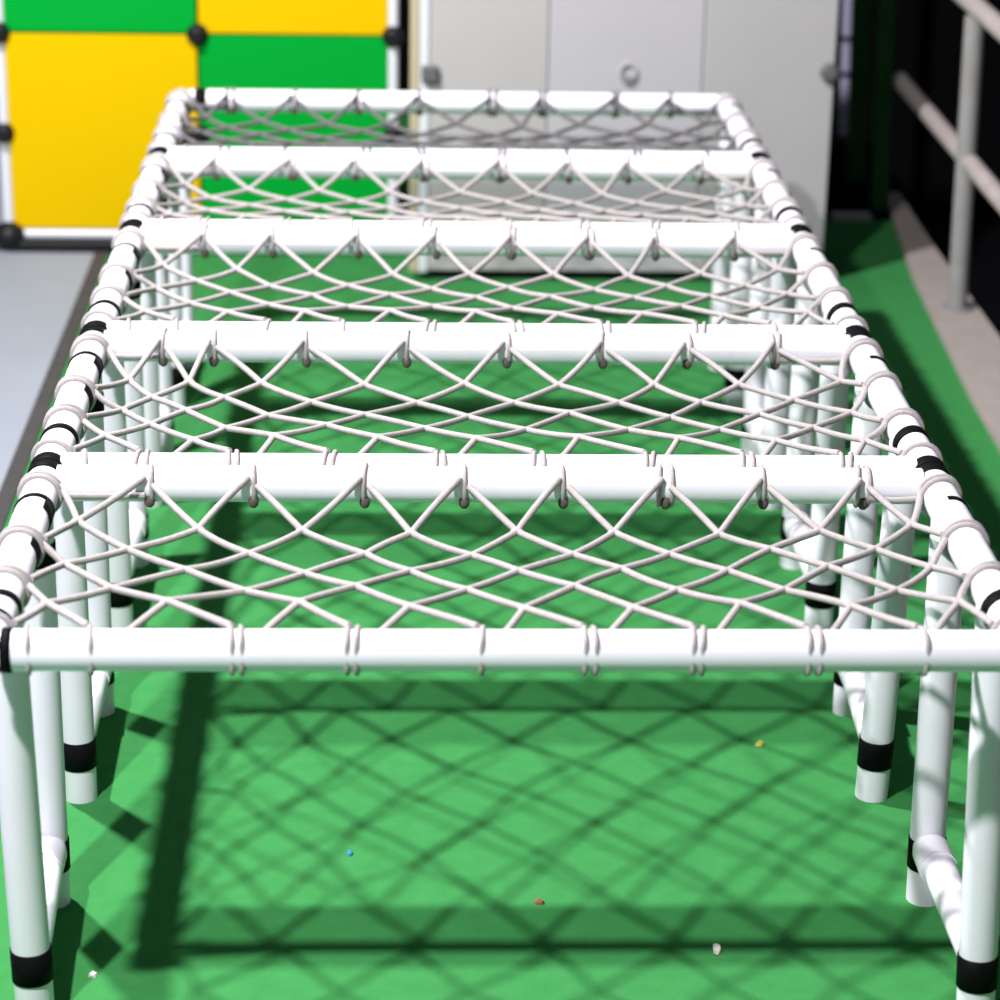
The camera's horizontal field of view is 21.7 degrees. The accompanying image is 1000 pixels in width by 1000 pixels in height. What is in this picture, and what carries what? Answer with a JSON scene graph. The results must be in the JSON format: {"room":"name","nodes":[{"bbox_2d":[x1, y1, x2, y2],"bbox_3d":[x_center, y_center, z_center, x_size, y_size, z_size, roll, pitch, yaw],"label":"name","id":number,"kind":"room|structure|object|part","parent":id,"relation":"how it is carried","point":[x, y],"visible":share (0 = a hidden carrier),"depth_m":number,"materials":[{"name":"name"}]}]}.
{"room":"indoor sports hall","nodes":[
{"label":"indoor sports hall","id":0,"kind":"room"},
{"bbox_2d":[0,112,999,999],"bbox_3d":[-1.325,0.358,3.269,4.800,0.031,7.800,0,21,-2],"label":"floor","id":1,"kind":"structure","parent":0,"point":[209,860],"depth_m":3.36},
{"bbox_2d":[0,252,107,532],"bbox_3d":[-0.757,0.358,3.292,0.028,0.034,7.800,0,21,-2],"label":"trim","id":2,"kind":"structure","parent":1,"relation":"on","point":[18,465],"depth_m":4.68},
{"bbox_2d":[89,971,97,978],"bbox_3d":[-0.444,0.516,2.849,0.010,0.006,0.011,-18,28,-40],"label":"paper scrap","id":3,"kind":"object","parent":1,"relation":"on","point":[92,974],"visible":1,"depth_m":2.85,"materials":[{"name":"white paper"}]},
{"bbox_2d":[0,0,403,252],"bbox_3d":[-0.630,-0.959,5.431,0.885,0.916,0.070,0,21,-2],"label":"panel wall","id":4,"kind":"structure","parent":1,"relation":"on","point":[80,113],"depth_m":5.46,"materials":[{"name":"yellow plastic"}]},
{"bbox_3d":[-0.638,-0.544,5.589,0.815,0.026,0.044,0,21,-2],"label":"rail","id":5,"kind":"part","parent":4,"relation":"part of","materials":[{"name":"black plastic"}]},
{"bbox_3d":[-0.825,-1.165,5.353,0.397,0.415,0.014,0,21,-2],"label":"cloth panel","id":6,"kind":"part","parent":4,"relation":"part of","materials":[{"name":"green fabric"}]},
{"bbox_3d":[-0.833,-0.774,5.502,0.397,0.415,0.014,0,21,-2],"label":"cloth panel","id":7,"kind":"part","parent":4,"relation":"part of","materials":[{"name":"yellow fabric"}]},
{"bbox_3d":[-0.426,-1.164,5.369,0.394,0.415,0.014,0,21,-2],"label":"cloth panel","id":8,"kind":"part","parent":4,"relation":"part of","materials":[{"name":"yellow fabric"}]},
{"bbox_3d":[-0.434,-0.772,5.519,0.394,0.415,0.014,0,21,-2],"label":"cloth panel","id":9,"kind":"part","parent":4,"relation":"part of","materials":[{"name":"green fabric"}]},
{"bbox_2d":[347,850,352,855],"bbox_3d":[-0.179,0.419,3.116,0.007,0.006,0.012,0,21,-2],"label":"paper scrap","id":10,"kind":"object","parent":1,"relation":"on","point":[349,853],"visible":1,"depth_m":3.11,"materials":[{"name":"blue paper"}]},
{"bbox_2d":[147,87,769,412],"bbox_3d":[-0.078,-0.437,4.667,1.052,0.504,0.499,0,21,-2],"label":"frame","id":11,"kind":"object","parent":1,"relation":"on","point":[737,137],"visible":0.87,"depth_m":4.69,"materials":[{"name":"white plastic"}]},
{"bbox_3d":[-0.574,-0.649,4.565,0.041,0.041,0.496,0,21,-2],"label":"rail","id":12,"kind":"part","parent":11,"relation":"part of","materials":[{"name":"white plastic"}]},
{"bbox_3d":[-0.574,-0.386,4.554,0.041,0.472,0.041,0,21,-2],"label":"leg","id":13,"kind":"part","parent":11,"relation":"part of","materials":[{"name":"white plastic"}]},
{"bbox_3d":[-0.583,-0.472,4.779,0.041,0.472,0.041,0,21,-2],"label":"leg","id":14,"kind":"part","parent":11,"relation":"part of","materials":[{"name":"white plastic"}]},
{"bbox_3d":[0.416,-0.469,4.820,0.041,0.472,0.041,0,21,-2],"label":"leg","id":15,"kind":"part","parent":11,"relation":"part of","materials":[{"name":"white plastic"}]},
{"bbox_3d":[0.425,-0.383,4.595,0.041,0.472,0.041,0,21,-2],"label":"leg","id":16,"kind":"part","parent":11,"relation":"part of","materials":[{"name":"white plastic"}]},
{"bbox_3d":[0.425,-0.646,4.606,0.041,0.041,0.496,0,21,-2],"label":"rail","id":17,"kind":"part","parent":11,"relation":"part of","materials":[{"name":"white plastic"}]},
{"bbox_2d":[119,149,811,509],"bbox_3d":[-0.060,-0.264,4.214,1.052,0.504,0.470,0,21,-2],"label":"frame","id":18,"kind":"object","parent":1,"relation":"on","point":[775,209],"visible":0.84,"depth_m":4.23,"materials":[{"name":"plastic"}]},
{"bbox_3d":[-0.556,-0.477,4.113,0.041,0.041,0.468,0,21,-2],"label":"rail","id":19,"kind":"part","parent":18,"relation":"part of","materials":[{"name":"white plastic"}]},
{"bbox_3d":[-0.556,-0.216,4.108,0.041,0.472,0.041,0,21,-2],"label":"leg","id":20,"kind":"part","parent":18,"relation":"part of","materials":[{"name":"white plastic"}]},
{"bbox_3d":[-0.565,-0.297,4.320,0.041,0.472,0.041,0,21,-2],"label":"leg","id":21,"kind":"part","parent":18,"relation":"part of","materials":[{"name":"white plastic"}]},
{"bbox_3d":[0.434,-0.293,4.361,0.041,0.472,0.041,0,21,-2],"label":"leg","id":22,"kind":"part","parent":18,"relation":"part of","materials":[{"name":"white plastic"}]},
{"bbox_3d":[0.443,-0.473,4.154,0.041,0.041,0.468,0,21,-2],"label":"rail","id":23,"kind":"part","parent":18,"relation":"part of","materials":[{"name":"white plastic"}]},
{"bbox_3d":[0.443,-0.212,4.149,0.041,0.472,0.041,0,21,-2],"label":"leg","id":24,"kind":"part","parent":18,"relation":"part of","materials":[{"name":"white plastic"}]},
{"bbox_2d":[80,222,871,629],"bbox_3d":[-0.042,-0.087,3.752,1.052,0.504,0.520,0,21,-2],"label":"frame","id":25,"kind":"object","parent":1,"relation":"on","point":[115,304],"visible":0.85,"depth_m":3.74,"materials":[{"name":"plastic"}]},
{"bbox_3d":[-0.537,-0.300,3.651,0.041,0.041,0.518,0,21,-2],"label":"rail","id":26,"kind":"part","parent":25,"relation":"part of","materials":[{"name":"white plastic"}]},
{"bbox_3d":[-0.538,-0.035,3.636,0.041,0.472,0.041,0,21,-2],"label":"leg","id":27,"kind":"part","parent":25,"relation":"part of","materials":[{"name":"white plastic"}]},
{"bbox_3d":[-0.547,-0.125,3.871,0.041,0.472,0.041,0,21,-2],"label":"leg","id":28,"kind":"part","parent":25,"relation":"part of","materials":[{"name":"white plastic"}]},
{"bbox_3d":[0.452,-0.121,3.912,0.041,0.472,0.041,0,21,-2],"label":"leg","id":29,"kind":"part","parent":25,"relation":"part of","materials":[{"name":"white plastic"}]},
{"bbox_3d":[0.462,-0.032,3.677,0.041,0.472,0.041,0,21,-2],"label":"leg","id":30,"kind":"part","parent":25,"relation":"part of","materials":[{"name":"white plastic"}]},
{"bbox_3d":[0.462,-0.297,3.692,0.041,0.041,0.518,0,21,-2],"label":"rail","id":31,"kind":"part","parent":25,"relation":"part of","materials":[{"name":"white plastic"}]},
{"bbox_2d":[29,325,946,803],"bbox_3d":[-0.023,0.097,3.273,1.052,0.504,0.507,0,21,-2],"label":"frame","id":32,"kind":"object","parent":1,"relation":"on","point":[73,433],"visible":0.83,"depth_m":3.25,"materials":[{"name":"plastic"}]},
{"bbox_3d":[-0.518,-0.117,3.172,0.041,0.041,0.505,0,21,-2],"label":"rail","id":33,"kind":"part","parent":32,"relation":"part of","materials":[{"name":"white plastic"}]},
{"bbox_3d":[-0.517,0.147,3.159,0.044,0.472,0.041,0,21,-2],"label":"leg","id":34,"kind":"part","parent":32,"relation":"part of","materials":[{"name":"white plastic"}]},
{"bbox_3d":[-0.528,0.060,3.388,0.041,0.472,0.041,0,21,-2],"label":"leg","id":35,"kind":"part","parent":32,"relation":"part of","materials":[{"name":"white plastic"}]},
{"bbox_3d":[0.471,0.063,3.429,0.041,0.472,0.041,0,21,-2],"label":"leg","id":36,"kind":"part","parent":32,"relation":"part of","materials":[{"name":"white plastic"}]},
{"bbox_3d":[0.475,0.151,3.200,0.051,0.473,0.041,0,21,-2],"label":"leg","id":37,"kind":"part","parent":32,"relation":"part of","materials":[{"name":"white plastic"}]},
{"bbox_3d":[0.481,-0.113,3.213,0.041,0.041,0.505,0,21,-2],"label":"rail","id":38,"kind":"part","parent":32,"relation":"part of","materials":[{"name":"white plastic"}]},
{"bbox_2d":[0,459,999,999],"bbox_3d":[-0.001,0.276,2.805,1.058,0.505,0.496,0,21,-2],"label":"frame","id":39,"kind":"object","parent":1,"relation":"on","point":[961,563],"visible":1,"depth_m":2.73,"materials":[{"name":"plastic"}]},
{"bbox_3d":[-0.495,0.325,2.694,0.052,0.473,0.041,0,21,-2],"label":"leg","id":40,"kind":"part","parent":39,"relation":"part of","materials":[{"name":"white plastic"}]},
{"bbox_3d":[-0.500,0.062,2.704,0.041,0.041,0.493,0,21,-2],"label":"rail","id":41,"kind":"part","parent":39,"relation":"part of","materials":[{"name":"white plastic"}]},
{"bbox_3d":[-0.509,0.240,2.917,0.041,0.472,0.041,0,21,-2],"label":"leg","id":42,"kind":"part","parent":39,"relation":"part of","materials":[{"name":"white plastic"}]},
{"bbox_3d":[0.494,0.243,2.959,0.048,0.473,0.041,0,21,-2],"label":"leg","id":43,"kind":"part","parent":39,"relation":"part of","materials":[{"name":"white plastic"}]},
{"bbox_3d":[0.499,0.066,2.745,0.041,0.041,0.493,0,21,-2],"label":"rail","id":44,"kind":"part","parent":39,"relation":"part of","materials":[{"name":"white plastic"}]},
{"bbox_3d":[0.505,0.333,2.724,0.041,0.474,0.068,-10,24,-27],"label":"leg","id":45,"kind":"part","parent":39,"relation":"part of","materials":[{"name":"white plastic"}]},
{"bbox_2d":[534,898,544,904],"bbox_3d":[0.045,0.462,3.015,0.013,0.006,0.009,0,21,-2],"label":"scrap","id":46,"kind":"object","parent":1,"relation":"on","point":[538,901],"visible":1,"depth_m":3.01,"materials":[{"name":"brown"}]},
{"bbox_2d":[409,0,838,279],"bbox_3d":[0.247,-0.953,5.388,0.866,0.965,0.306,0,21,-2],"label":"storage cabinet","id":47,"kind":"object","parent":1,"relation":"on","point":[777,57],"visible":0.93,"depth_m":5.28,"materials":[{"name":"grey plastic"}]},
{"bbox_3d":[-0.151,-0.915,5.245,0.019,0.947,0.018,0,21,-2],"label":"corner post","id":48,"kind":"part","parent":47,"relation":"part of","materials":[{"name":"grey metal"}]},
{"bbox_3d":[-0.021,-0.915,5.251,0.238,0.939,0.012,0,21,-2],"label":"panel","id":49,"kind":"part","parent":47,"relation":"part of","materials":[{"name":"white metal"}]},
{"bbox_3d":[0.255,-0.914,5.263,0.312,0.939,0.012,0,21,-2],"label":"panel","id":50,"kind":"part","parent":47,"relation":"part of","materials":[{"name":"white metal"}]},
{"bbox_3d":[0.259,-0.861,5.270,0.038,0.044,0.006,0,21,-2],"label":"ring pull","id":51,"kind":"part","parent":47,"relation":"part of","materials":[{"name":"silver metal"}]},
{"bbox_2d":[621,76,635,83],"bbox_3d":[0.258,-0.848,5.277,0.030,0.013,0.009,0,21,-2],"label":"knob","id":52,"kind":"object","parent":47,"relation":"on","point":[624,79],"depth_m":5.27,"materials":[{"name":"grey metal"}]},
{"bbox_3d":[0.545,-0.913,5.275,0.266,0.939,0.012,0,21,-2],"label":"panel","id":53,"kind":"part","parent":47,"relation":"part of","materials":[{"name":"white metal"}]},
{"bbox_2d":[713,943,720,954],"bbox_3d":[0.243,0.501,2.925,0.009,0.006,0.022,0,21,-2],"label":"paper scrap","id":54,"kind":"object","parent":1,"relation":"on","point":[716,947],"visible":1,"depth_m":2.92,"materials":[{"name":"white paper"}]},
{"bbox_2d":[755,740,763,746],"bbox_3d":[0.339,0.317,3.411,0.012,0.006,0.011,-9,23,-24],"label":"crumb","id":55,"kind":"object","parent":1,"relation":"on","point":[760,743],"visible":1,"depth_m":3.41,"materials":[{"name":"yellow food"}]},
{"bbox_2d":[829,0,851,149],"bbox_3d":[0.877,-1.366,6.453,0.100,1.000,0.110,0,21,-2],"label":"pole","id":56,"kind":"object","parent":1,"relation":"on","point":[838,138],"visible":0.63,"depth_m":6.56,"materials":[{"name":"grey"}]},
{"bbox_2d":[831,211,871,221],"bbox_3d":[0.799,-0.645,5.946,0.087,0.012,0.045,0,21,-2],"label":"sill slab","id":57,"kind":"structure","parent":1,"relation":"on","point":[836,216],"depth_m":5.93,"materials":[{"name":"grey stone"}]},
{"bbox_2d":[844,0,871,186],"bbox_3d":[0.845,-1.268,6.055,0.076,1.100,0.049,0,21,-2],"label":"post","id":58,"kind":"object","parent":1,"relation":"on","point":[861,9],"visible":1,"depth_m":6.16,"materials":[{"name":"metal"}]},
{"bbox_2d":[867,0,896,215],"bbox_3d":[0.862,-1.171,5.803,0.079,1.100,0.047,0,21,-2],"label":"post","id":59,"kind":"object","parent":1,"relation":"on","point":[878,205],"visible":1,"depth_m":5.89,"materials":[{"name":"metal"}]},
{"bbox_2d":[889,192,999,451],"bbox_3d":[0.918,0.525,2.929,0.294,0.042,6.880,0,21,-2],"label":"curb","id":60,"kind":"structure","parent":1,"relation":"attached to","point":[971,343],"depth_m":5.14,"materials":[{"name":"concrete"}]},
{"bbox_2d":[892,0,999,312],"bbox_3d":[0.983,-0.091,3.613,0.062,0.625,4.790,0,21,-2],"label":"handrail","id":61,"kind":"object","parent":60,"relation":"on","point":[970,171],"visible":1,"depth_m":5.13,"materials":[{"name":"white metal"}]},
{"bbox_3d":[0.983,-0.073,3.619,0.037,0.063,4.790,0,21,-2],"label":"rail","id":62,"kind":"part","parent":61,"relation":"part of","materials":[{"name":"white metal"}]},
{"bbox_3d":[0.916,-0.658,5.145,0.051,0.589,0.039,0,21,-2],"label":"post","id":63,"kind":"part","parent":61,"relation":"part of","materials":[{"name":"white metal"}]},
{"bbox_3d":[0.982,-0.359,3.510,0.039,0.052,4.790,0,21,-2],"label":"rail","id":64,"kind":"part","parent":61,"relation":"part of","materials":[{"name":"white metal"}]},
{"bbox_2d":[10,0,999,221],"bbox_3d":[-0.124,-2.252,6.524,7.450,3.230,0.050,0,21,-2],"label":"wall","id":65,"kind":"structure","parent":0,"point":[929,34],"depth_m":6.99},
{"bbox_2d":[919,222,999,335],"bbox_3d":[2.350,0.651,3.528,2.634,0.030,7.800,0,21,-2],"label":"floor","id":66,"kind":"structure","parent":0,"point":[984,267],"depth_m":6.78,"materials":[{"name":"black"}]}
]}

